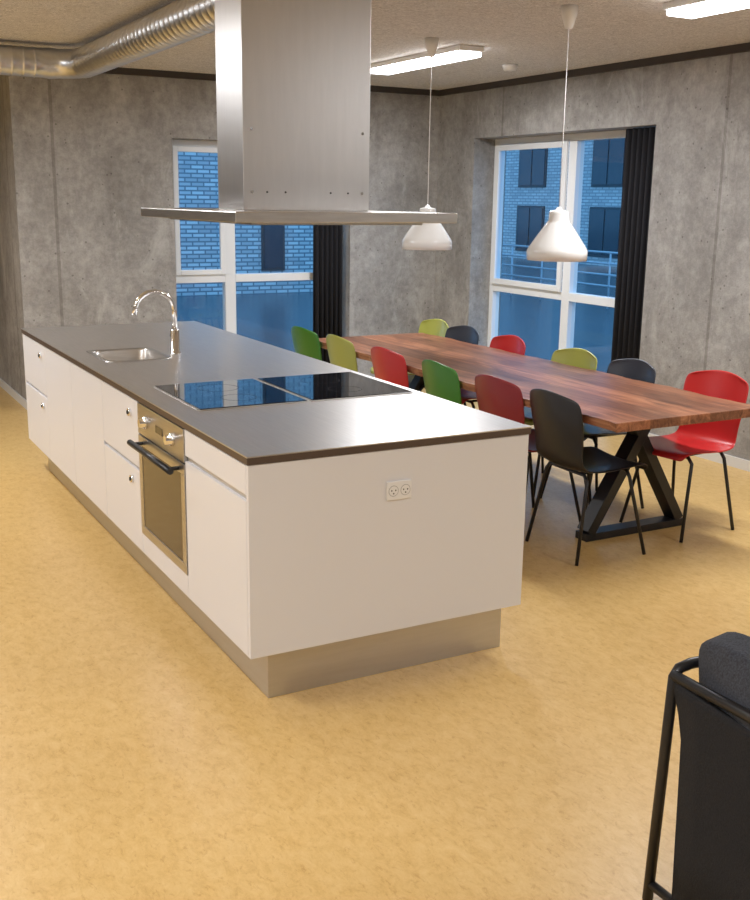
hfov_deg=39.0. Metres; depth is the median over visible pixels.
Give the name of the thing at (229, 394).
cooktop
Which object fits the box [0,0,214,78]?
ventilation duct
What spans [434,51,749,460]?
wall
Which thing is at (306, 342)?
dining chair
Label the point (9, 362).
wall
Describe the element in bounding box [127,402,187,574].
oven
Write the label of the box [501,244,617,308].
railing
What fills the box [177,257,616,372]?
paving
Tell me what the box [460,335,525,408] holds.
dining chair
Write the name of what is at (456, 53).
ceiling light
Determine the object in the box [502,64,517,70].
smoke detector
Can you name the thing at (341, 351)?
dining chair
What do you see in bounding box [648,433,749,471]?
baseboard
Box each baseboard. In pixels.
[0,378,26,409]
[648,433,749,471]
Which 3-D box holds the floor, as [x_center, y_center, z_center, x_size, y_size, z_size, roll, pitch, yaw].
[-1.515,0.732,4.603,10.100,0.150,17.600,-6,15,-28]
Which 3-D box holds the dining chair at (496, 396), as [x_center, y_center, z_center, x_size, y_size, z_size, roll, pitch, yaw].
[0.810,-0.006,5.723,0.512,0.837,0.438,-7,15,-29]
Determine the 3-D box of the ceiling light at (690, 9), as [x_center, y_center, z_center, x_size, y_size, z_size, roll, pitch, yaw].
[1.856,-2.113,4.881,0.190,0.064,1.300,-6,15,-28]
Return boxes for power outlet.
[386,479,411,500]
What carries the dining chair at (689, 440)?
on the floor
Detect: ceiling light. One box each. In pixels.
[370,45,483,74]
[663,0,749,18]
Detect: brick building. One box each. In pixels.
[176,152,312,295]
[502,138,624,266]
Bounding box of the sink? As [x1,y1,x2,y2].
[86,347,171,361]
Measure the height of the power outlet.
0.068 m
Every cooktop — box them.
[154,379,308,410]
[256,372,413,401]
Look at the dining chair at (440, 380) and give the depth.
5.96 m
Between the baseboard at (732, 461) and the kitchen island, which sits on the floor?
the kitchen island
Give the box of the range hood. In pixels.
[141,0,456,224]
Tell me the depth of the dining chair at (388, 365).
6.48 m
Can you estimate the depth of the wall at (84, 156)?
8.69 m
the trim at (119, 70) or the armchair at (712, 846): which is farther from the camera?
the trim at (119, 70)
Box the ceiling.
[0,0,749,89]
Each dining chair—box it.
[291,326,321,360]
[326,334,357,371]
[370,319,448,374]
[371,346,408,387]
[408,325,478,405]
[422,359,461,404]
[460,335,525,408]
[475,374,583,521]
[524,348,596,496]
[525,389,647,565]
[541,358,655,508]
[619,370,748,542]
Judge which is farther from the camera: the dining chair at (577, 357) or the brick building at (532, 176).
the brick building at (532, 176)
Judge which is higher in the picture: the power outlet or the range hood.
the range hood
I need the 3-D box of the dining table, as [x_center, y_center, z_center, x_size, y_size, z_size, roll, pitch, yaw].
[0.721,-0.141,6.490,0.976,0.745,3.250,-6,15,-28]
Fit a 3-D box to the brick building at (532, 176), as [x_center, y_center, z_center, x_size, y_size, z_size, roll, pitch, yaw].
[6.330,-11.172,35.962,3.060,9.160,40.000,-6,15,-28]
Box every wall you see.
[0,73,438,399]
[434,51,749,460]
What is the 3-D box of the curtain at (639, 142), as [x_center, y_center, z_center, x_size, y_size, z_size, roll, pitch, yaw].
[1.925,-1.304,7.932,0.073,2.120,0.354,-6,15,-28]
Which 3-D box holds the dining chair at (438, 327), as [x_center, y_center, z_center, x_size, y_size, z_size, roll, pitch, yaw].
[0.269,-0.568,8.072,0.512,0.837,0.438,-6,15,-28]
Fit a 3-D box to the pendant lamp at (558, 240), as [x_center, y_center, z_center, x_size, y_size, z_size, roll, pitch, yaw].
[1.002,-1.671,5.648,0.330,1.301,0.330,-6,15,-28]
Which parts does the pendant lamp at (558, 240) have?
lamp shade, cord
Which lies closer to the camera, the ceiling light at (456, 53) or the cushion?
the cushion
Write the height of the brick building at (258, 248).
9.160 m
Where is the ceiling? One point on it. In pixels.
(532, 35)
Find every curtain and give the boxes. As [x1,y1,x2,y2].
[313,225,342,362]
[611,127,655,360]
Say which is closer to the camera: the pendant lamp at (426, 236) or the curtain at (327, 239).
the pendant lamp at (426, 236)
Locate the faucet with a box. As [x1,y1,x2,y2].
[132,289,180,354]
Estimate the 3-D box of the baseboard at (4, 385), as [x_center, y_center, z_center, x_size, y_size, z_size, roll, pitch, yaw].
[-3.828,-0.790,10.435,0.012,0.070,4.200,-6,15,-28]
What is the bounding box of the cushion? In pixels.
[699,632,749,729]
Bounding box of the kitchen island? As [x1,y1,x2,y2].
[21,321,531,697]
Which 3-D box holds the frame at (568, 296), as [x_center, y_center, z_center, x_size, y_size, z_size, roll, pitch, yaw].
[1.634,-1.513,8.798,0.105,2.140,2.290,-6,15,-28]
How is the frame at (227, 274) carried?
attached to the wall at (84, 156)
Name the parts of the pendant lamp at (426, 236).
lamp shade, cord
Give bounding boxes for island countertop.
[21,321,531,465]
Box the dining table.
[319,333,749,541]
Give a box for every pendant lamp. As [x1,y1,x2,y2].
[402,37,451,249]
[527,4,587,261]
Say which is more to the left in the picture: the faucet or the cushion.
the faucet
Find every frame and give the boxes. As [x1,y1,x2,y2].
[172,139,312,333]
[487,130,625,348]
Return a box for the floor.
[0,387,749,899]
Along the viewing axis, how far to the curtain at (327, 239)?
9.78 m
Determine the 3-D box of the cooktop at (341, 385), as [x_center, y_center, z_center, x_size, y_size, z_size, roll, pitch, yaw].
[-0.190,-0.289,4.746,0.490,0.008,0.600,-6,15,-28]
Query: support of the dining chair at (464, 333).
on the floor
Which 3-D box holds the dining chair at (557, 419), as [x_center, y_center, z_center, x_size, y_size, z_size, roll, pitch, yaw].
[1.043,0.096,5.306,0.512,0.837,0.438,-6,15,-26]
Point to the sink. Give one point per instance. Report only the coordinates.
(138, 353)
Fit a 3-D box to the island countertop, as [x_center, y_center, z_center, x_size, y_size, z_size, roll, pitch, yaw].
[-0.821,-0.413,5.312,1.137,0.028,3.792,-6,15,-28]
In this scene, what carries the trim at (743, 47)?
attached to the wall at (696, 314)
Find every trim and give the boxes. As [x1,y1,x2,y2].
[104,67,438,95]
[438,42,749,95]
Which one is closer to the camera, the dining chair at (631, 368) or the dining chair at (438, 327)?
the dining chair at (631, 368)
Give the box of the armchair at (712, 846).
[642,632,749,899]
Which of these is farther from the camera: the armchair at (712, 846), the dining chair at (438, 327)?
the dining chair at (438, 327)

